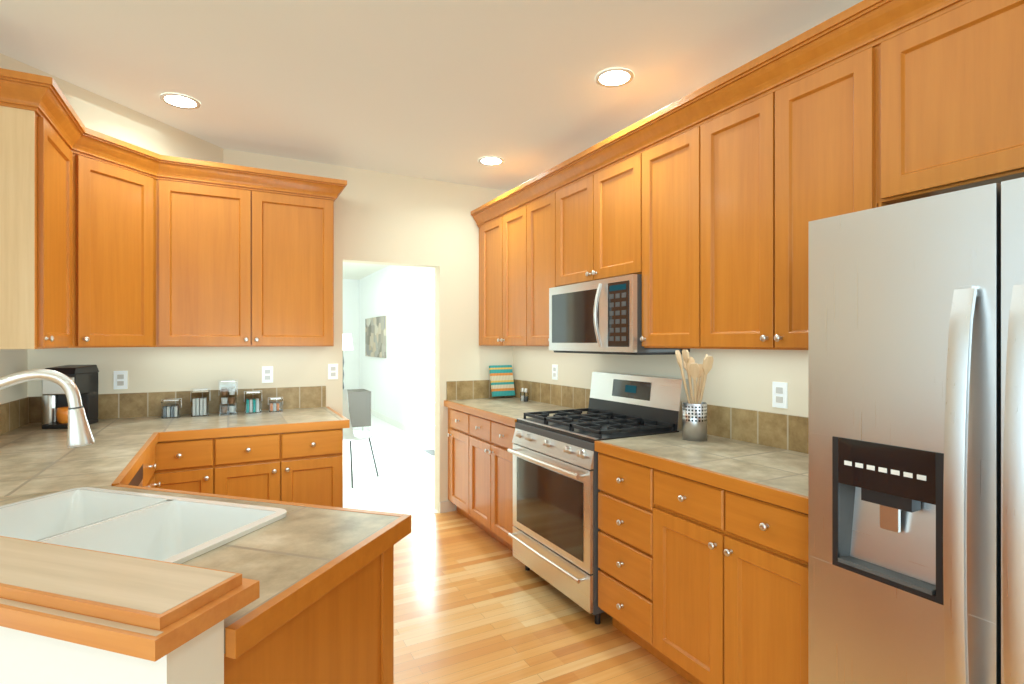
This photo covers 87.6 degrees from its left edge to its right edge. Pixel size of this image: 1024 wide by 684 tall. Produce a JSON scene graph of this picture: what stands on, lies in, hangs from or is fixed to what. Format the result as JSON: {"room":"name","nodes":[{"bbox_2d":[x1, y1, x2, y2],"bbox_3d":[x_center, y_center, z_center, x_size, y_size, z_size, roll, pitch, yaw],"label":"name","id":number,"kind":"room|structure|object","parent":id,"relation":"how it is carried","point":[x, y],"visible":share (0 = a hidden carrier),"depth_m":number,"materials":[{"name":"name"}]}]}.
{"room":"kitchen","nodes":[
{"label":"kitchen","id":0,"kind":"room"},
{"bbox_2d":[0,349,27,403],"bbox_3d":[-2.396,0.040,2.141,0.120,2.720,2.250,0,0,-28],"label":"wall","id":1,"kind":"structure","parent":0,"point":[12,361],"depth_m":2.93,"materials":[{"name":"beige paint"}]},
{"bbox_2d":[0,53,222,162],"bbox_3d":[-2.181,-1.212,2.952,1.020,0.215,1.020,0,0,-28],"label":"wall","id":2,"kind":"structure","parent":0,"point":[98,113],"depth_m":3.00,"materials":[{"name":"beige paint"}]},
{"bbox_2d":[0,620,223,683],"bbox_3d":[-1.200,0.922,1.057,1.472,0.955,0.105,0,0,17],"label":"wall","id":3,"kind":"structure","parent":0,"point":[28,658],"depth_m":0.85,"materials":[{"name":"white paint"}]},
{"bbox_2d":[0,536,259,661],"bbox_3d":[-1.203,0.420,1.060,1.539,0.048,0.195,0,0,17],"label":"wall cap","id":4,"kind":"object","parent":3,"relation":"on","point":[148,609],"visible":1,"depth_m":0.84,"materials":[{"name":"brown wood"}]},
{"bbox_2d":[28,149,512,511],"bbox_3d":[-1.513,0.040,3.953,3.380,2.720,0.120,0,0,-28],"label":"wall","id":5,"kind":"structure","parent":0,"point":[382,218],"depth_m":4.11,"materials":[{"name":"beige paint"}]},
{"bbox_2d":[113,371,127,388],"bbox_3d":[-2.471,0.240,3.370,0.072,0.116,0.008,0,0,-28],"label":"outlet","id":6,"kind":"object","parent":5,"relation":"attached to","point":[120,378],"depth_m":3.37,"materials":[{"name":"white plastic"}]},
{"bbox_2d":[0,68,346,348],"bbox_3d":[-1.788,-0.535,3.009,1.762,1.130,1.282,0,0,-28],"label":"upper cabinet","id":7,"kind":"object","parent":5,"relation":"attached to","point":[106,241],"visible":1,"depth_m":3.09,"materials":[{"name":"brown wood"}]},
{"bbox_2d":[262,366,272,382],"bbox_3d":[-1.725,0.230,3.766,0.072,0.116,0.008,0,0,-28],"label":"outlet","id":8,"kind":"object","parent":5,"relation":"attached to","point":[267,371],"depth_m":3.76,"materials":[{"name":"white plastic"}]},
{"bbox_2d":[328,364,337,378],"bbox_3d":[-1.332,0.220,3.975,0.072,0.116,0.008,0,0,-28],"label":"outlet","id":9,"kind":"object","parent":5,"relation":"attached to","point":[332,368],"depth_m":3.97,"materials":[{"name":"white plastic"}]},
{"bbox_2d":[440,501,454,512],"bbox_3d":[-0.532,1.355,4.399,0.130,0.090,0.012,0,0,-28],"label":"baseboard","id":10,"kind":"structure","parent":5,"relation":"attached to","point":[447,506],"depth_m":4.39,"materials":[{"name":"white paint"}]},
{"bbox_2d":[343,279,358,388],"bbox_3d":[-5.052,0.040,10.406,4.050,2.720,0.120,0,0,-28],"label":"wall","id":11,"kind":"structure","parent":0,"point":[350,286],"depth_m":11.23,"materials":[{"name":"white paint"}]},
{"bbox_2d":[343,415,439,516],"bbox_3d":[-3.324,1.424,7.157,4.290,0.052,7.480,0,0,-28],"label":"floor","id":12,"kind":"structure","parent":0,"point":[403,482],"depth_m":5.67,"materials":[{"name":"white"}]},
{"bbox_2d":[343,334,352,388],"bbox_3d":[-2.695,0.634,8.477,0.340,1.528,0.340,0,0,-28],"label":"floor lamp","id":13,"kind":"object","parent":12,"relation":"on","point":[347,342],"visible":0.21,"depth_m":8.39,"materials":[{"name":"grey"}]},
{"bbox_2d":[343,389,378,487],"bbox_3d":[-1.684,0.926,5.374,0.478,0.952,0.518,0,0,17],"label":"chair","id":14,"kind":"object","parent":12,"relation":"on","point":[350,433],"visible":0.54,"depth_m":5.17,"materials":[{"name":"grey plastic"}]},
{"bbox_2d":[347,389,370,430],"bbox_3d":[-2.378,1.069,8.136,0.340,0.658,0.500,0,0,-28],"label":"chair back","id":15,"kind":"object","parent":14,"relation":"part of","point":[359,402],"visible":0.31,"depth_m":7.93,"materials":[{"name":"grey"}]},
{"bbox_2d":[359,265,434,438],"bbox_3d":[-1.483,0.040,8.136,0.120,2.720,7.480,0,0,-28],"label":"wall","id":16,"kind":"structure","parent":0,"point":[388,381],"depth_m":9.01,"materials":[{"name":"white paint"}]},
{"bbox_2d":[365,316,385,357],"bbox_3d":[-2.561,-0.090,9.992,0.039,0.740,1.450,0,0,-28],"label":"picture","id":17,"kind":"object","parent":16,"relation":"attached to","point":[375,336],"visible":1,"depth_m":9.89,"materials":[{"name":"fabric"}]},
{"bbox_2d":[371,409,434,445],"bbox_3d":[-1.542,1.349,8.105,0.011,0.098,7.240,0,0,-28],"label":"baseboard","id":18,"kind":"structure","parent":16,"relation":"attached to","point":[416,433],"depth_m":8.28,"materials":[{"name":"white paint"}]},
{"bbox_2d":[415,269,434,433],"bbox_3d":[-1.181,0.125,7.385,0.049,2.170,0.870,0,0,-28],"label":"window","id":19,"kind":"structure","parent":16,"relation":"in","point":[425,350],"depth_m":7.42,"materials":[{"name":"white paint"}]},
{"bbox_2d":[424,449,434,455],"bbox_3d":[-1.003,1.395,6.743,0.120,0.006,0.350,0,0,-28],"label":"floor","id":20,"kind":"structure","parent":0,"point":[431,452],"depth_m":6.79,"materials":[{"name":"white"}]},
{"bbox_2d":[0,0,862,279],"bbox_3d":[-2.602,-1.345,3.158,6.770,0.050,15.220,0,0,-28],"label":"ceiling","id":21,"kind":"structure","parent":0,"point":[452,91],"depth_m":2.55,"materials":[{"name":"beige paint"}]},
{"bbox_2d":[160,93,200,108],"bbox_3d":[-1.813,-1.316,2.921,0.189,0.004,0.189,0,0,38],"label":"recessed light","id":22,"kind":"object","parent":21,"relation":"in","point":[180,100],"depth_m":2.92,"materials":[{"name":"white paint"}]},
{"bbox_2d":[478,156,503,165],"bbox_3d":[-0.151,-1.316,3.884,0.189,0.004,0.189,0,0,-37],"label":"recessed light","id":23,"kind":"object","parent":21,"relation":"in","point":[491,160],"depth_m":3.87,"materials":[{"name":"white paint"}]},
{"bbox_2d":[595,68,633,87],"bbox_3d":[0.510,-1.316,2.661,0.189,0.004,0.189,0,0,38],"label":"recessed light","id":24,"kind":"object","parent":21,"relation":"in","point":[615,77],"depth_m":2.66,"materials":[{"name":"white paint"}]},
{"bbox_2d":[394,510,690,683],"bbox_3d":[-0.952,1.425,-0.201,6.530,0.050,7.740,0,0,-28],"label":"floor","id":25,"kind":"structure","parent":0,"point":[474,603],"depth_m":2.64,"materials":[{"name":"brown wood"}]},
{"bbox_2d":[180,486,215,493],"bbox_3d":[-1.968,0.963,3.211,0.321,0.876,0.757,0,0,-28],"label":"base cabinet","id":26,"kind":"object","parent":25,"relation":"on","point":[213,491],"depth_m":2.93,"materials":[{"name":"brown wood"}]},
{"bbox_2d":[216,474,342,507],"bbox_3d":[-1.520,0.963,3.449,0.695,0.876,0.757,0,0,-28],"label":"base cabinet","id":27,"kind":"object","parent":25,"relation":"on","point":[326,490],"depth_m":3.17,"materials":[{"name":"brown wood"}]},
{"bbox_2d":[0,406,349,496],"bbox_3d":[-1.670,0.504,2.704,1.684,0.050,1.932,0,0,-28],"label":"countertop","id":28,"kind":"structure","parent":27,"relation":"on","point":[185,452],"depth_m":2.92,"materials":[{"name":"beige tile"}]},
{"bbox_2d":[42,365,98,428],"bbox_3d":[-2.538,0.307,3.049,0.259,0.345,0.274,0,0,-28],"label":"coffee maker","id":29,"kind":"object","parent":28,"relation":"on","point":[84,378],"visible":0.6,"depth_m":3.04,"materials":[{"name":"black plastic"}]},
{"bbox_2d":[56,407,67,422],"bbox_3d":[-2.505,0.411,3.012,0.102,0.085,0.080,0,0,-28],"label":"mug","id":30,"kind":"object","parent":29,"relation":"on","point":[62,414],"visible":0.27,"depth_m":2.97,"materials":[{"name":"orange ceramic"}]},
{"bbox_2d":[161,398,181,417],"bbox_3d":[-2.179,0.421,3.417,0.111,0.116,0.104,0,0,-28],"label":"canister","id":31,"kind":"object","parent":28,"relation":"on","point":[170,411],"visible":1,"depth_m":3.39,"materials":[{"name":"clear glass"}]},
{"bbox_2d":[191,388,209,416],"bbox_3d":[-2.038,0.391,3.492,0.111,0.176,0.104,0,0,-28],"label":"canister","id":32,"kind":"object","parent":28,"relation":"on","point":[199,406],"visible":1,"depth_m":3.47,"materials":[{"name":"clear glass"}]},
{"bbox_2d":[219,380,237,414],"bbox_3d":[-1.897,0.366,3.567,0.111,0.226,0.104,0,0,-28],"label":"canister","id":33,"kind":"object","parent":28,"relation":"on","point":[224,409],"visible":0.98,"depth_m":3.54,"materials":[{"name":"clear glass"}]},
{"bbox_2d":[244,391,261,413],"bbox_3d":[-1.764,0.406,3.638,0.111,0.146,0.104,0,0,-28],"label":"canister","id":34,"kind":"object","parent":28,"relation":"on","point":[248,406],"visible":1,"depth_m":3.61,"materials":[{"name":"clear glass"}]},
{"bbox_2d":[268,397,282,411],"bbox_3d":[-1.641,0.431,3.703,0.096,0.096,0.089,0,0,-28],"label":"canister","id":35,"kind":"object","parent":28,"relation":"on","point":[273,407],"visible":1,"depth_m":3.68,"materials":[{"name":"clear glass"}]},
{"bbox_2d":[224,528,403,683],"bbox_3d":[-0.910,0.963,1.332,1.070,0.875,0.579,0,0,17],"label":"base cabinet","id":36,"kind":"object","parent":25,"relation":"on","point":[320,610],"depth_m":1.19,"materials":[{"name":"brown wood"}]},
{"bbox_2d":[0,484,403,647],"bbox_3d":[-1.148,0.502,1.410,1.578,0.043,0.598,0,0,17],"label":"countertop","id":37,"kind":"structure","parent":36,"relation":"on","point":[288,557],"depth_m":1.23,"materials":[{"name":"beige tile"}]},
{"bbox_2d":[0,369,94,447],"bbox_3d":[-1.187,0.266,1.282,0.301,0.402,0.099,0,0,-28],"label":"faucet","id":38,"kind":"object","parent":37,"relation":"on","point":[79,433],"visible":1,"depth_m":1.30,"materials":[{"name":"silver metal"}]},
{"bbox_2d":[0,486,295,563],"bbox_3d":[-1.078,0.561,1.367,0.820,0.187,0.510,0,0,17],"label":"sink","id":39,"kind":"object","parent":37,"relation":"in","point":[160,526],"depth_m":1.54,"materials":[{"name":"white ceramic"}]},
{"bbox_2d":[444,403,467,517],"bbox_3d":[-0.157,0.963,4.328,0.626,0.876,0.482,0,0,-28],"label":"base cabinet","id":40,"kind":"object","parent":25,"relation":"on","point":[457,434],"depth_m":4.18,"materials":[{"name":"brown wood"}]},
{"bbox_2d":[468,411,595,551],"bbox_3d":[0.132,0.963,3.785,0.626,0.876,0.750,0,0,-28],"label":"base cabinet","id":41,"kind":"object","parent":25,"relation":"on","point":[490,464],"depth_m":3.64,"materials":[{"name":"brown wood"}]},
{"bbox_2d":[448,395,586,422],"bbox_3d":[0.023,0.501,3.999,0.618,0.043,1.232,0,0,-28],"label":"countertop","id":42,"kind":"structure","parent":41,"relation":"on","point":[510,408],"depth_m":3.97,"materials":[{"name":"beige tile"}]},
{"bbox_2d":[489,365,514,396],"bbox_3d":[-0.085,0.331,4.569,0.210,0.265,0.024,0,-14,-28],"label":"cookbook","id":43,"kind":"object","parent":42,"relation":"on","point":[501,380],"visible":0.93,"depth_m":4.55,"materials":[{"name":"multicoloured paper"}]},
{"bbox_2d":[520,388,524,400],"bbox_3d":[0.088,0.427,4.351,0.038,0.105,0.038,0,0,-28],"label":"shaker","id":44,"kind":"object","parent":42,"relation":"on","point":[522,397],"visible":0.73,"depth_m":4.34,"materials":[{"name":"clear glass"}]},
{"bbox_2d":[524,388,527,401],"bbox_3d":[0.114,0.427,4.302,0.038,0.105,0.038,0,0,-28],"label":"shaker","id":45,"kind":"object","parent":42,"relation":"on","point":[525,397],"visible":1,"depth_m":4.29,"materials":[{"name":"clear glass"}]},
{"bbox_2d":[507,372,686,623],"bbox_3d":[0.448,0.800,3.070,0.706,1.200,0.804,0,0,-28],"label":"range","id":46,"kind":"object","parent":25,"relation":"on","point":[554,534],"visible":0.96,"depth_m":2.91,"materials":[{"name":"grey metal"}]},
{"bbox_2d":[595,447,647,650],"bbox_3d":[0.778,0.963,2.570,0.626,0.876,0.383,0,0,-28],"label":"base cabinet","id":47,"kind":"object","parent":25,"relation":"on","point":[622,479],"depth_m":2.42,"materials":[{"name":"brown wood"}]},
{"bbox_2d":[648,463,807,683],"bbox_3d":[1.038,0.963,2.081,0.626,0.876,0.724,0,0,-28],"label":"base cabinet","id":48,"kind":"object","parent":25,"relation":"on","point":[703,561],"depth_m":1.92,"materials":[{"name":"brown wood"}]},
{"bbox_2d":[596,431,807,506],"bbox_3d":[0.951,0.501,2.252,0.618,0.043,1.107,0,0,-28],"label":"countertop","id":49,"kind":"structure","parent":48,"relation":"on","point":[782,472],"depth_m":2.18,"materials":[{"name":"beige tile"}]},
{"bbox_2d":[682,402,706,440],"bbox_3d":[0.900,0.390,2.631,0.116,0.180,0.116,0,0,-28],"label":"utensil holder","id":50,"kind":"object","parent":49,"relation":"on","point":[694,422],"visible":0.94,"depth_m":2.58,"materials":[{"name":"metal"}]},
{"bbox_2d":[675,349,712,403],"bbox_3d":[0.900,0.254,2.626,0.131,0.438,0.176,0,0,-28],"label":"utensils","id":51,"kind":"object","parent":50,"relation":"in","point":[693,369],"visible":0.65,"depth_m":2.61,"materials":[{"name":"brown wood"}]},
{"bbox_2d":[808,177,1023,683],"bbox_3d":[1.348,0.525,1.304,0.775,1.750,0.896,0,0,-28],"label":"fridge","id":52,"kind":"object","parent":25,"relation":"on","point":[916,441],"visible":1,"depth_m":1.31,"materials":[{"name":"grey metal"}]},
{"bbox_2d":[513,346,807,431],"bbox_3d":[1.849,0.040,1.357,0.120,2.720,7.860,0,0,-28],"label":"wall","id":53,"kind":"structure","parent":0,"point":[741,378],"depth_m":2.74,"materials":[{"name":"beige paint"}]},
{"bbox_2d":[475,196,522,345],"bbox_3d":[0.055,-0.505,4.229,0.347,1.070,0.857,0,0,-28],"label":"upper cabinet","id":54,"kind":"object","parent":53,"relation":"attached to","point":[500,229],"depth_m":4.11,"materials":[{"name":"brown wood"}]},
{"bbox_2d":[523,180,554,346],"bbox_3d":[0.344,-0.505,3.685,0.347,1.070,0.374,0,0,-28],"label":"upper cabinet","id":55,"kind":"object","parent":53,"relation":"attached to","point":[538,204],"depth_m":3.65,"materials":[{"name":"brown wood"}]},
{"bbox_2d":[552,364,557,379],"bbox_3d":[0.327,0.230,4.082,0.008,0.116,0.072,0,0,-28],"label":"outlet","id":56,"kind":"object","parent":53,"relation":"attached to","point":[554,367],"depth_m":4.08,"materials":[{"name":"white plastic"}]},
{"bbox_2d":[555,136,638,286],"bbox_3d":[0.622,-0.695,3.162,0.347,0.690,0.810,0,0,-28],"label":"upper cabinet","id":57,"kind":"object","parent":53,"relation":"attached to","point":[597,200],"depth_m":3.03,"materials":[{"name":"brown wood"}]},
{"bbox_2d":[549,274,689,354],"bbox_3d":[0.572,-0.140,3.135,0.460,0.413,0.804,0,0,-28],"label":"over-the-range microwave","id":58,"kind":"object","parent":57,"relation":"attached to","point":[602,316],"visible":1,"depth_m":2.92,"materials":[{"name":"grey metal"}]},
{"bbox_2d":[639,108,694,348],"bbox_3d":[0.902,-0.505,2.636,0.347,1.070,0.383,0,0,-28],"label":"upper cabinet","id":59,"kind":"object","parent":53,"relation":"attached to","point":[666,150],"depth_m":2.57,"materials":[{"name":"brown wood"}]},
{"bbox_2d":[772,382,787,408],"bbox_3d":[1.212,0.240,2.417,0.008,0.116,0.072,0,0,-28],"label":"outlet","id":60,"kind":"object","parent":53,"relation":"attached to","point":[779,392],"depth_m":2.41,"materials":[{"name":"white plastic"}]},
{"bbox_2d":[695,16,874,349],"bbox_3d":[1.162,-0.505,2.146,0.347,1.070,0.727,0,0,-28],"label":"upper cabinet","id":61,"kind":"object","parent":53,"relation":"attached to","point":[700,208],"depth_m":2.05,"materials":[{"name":"brown wood"}]},
{"bbox_2d":[875,0,1023,207],"bbox_3d":[1.552,-0.747,1.412,0.347,0.585,0.935,0,0,-28],"label":"upper cabinet","id":62,"kind":"object","parent":53,"relation":"attached to","point":[949,74],"depth_m":1.57,"materials":[{"name":"brown wood"}]}
]}

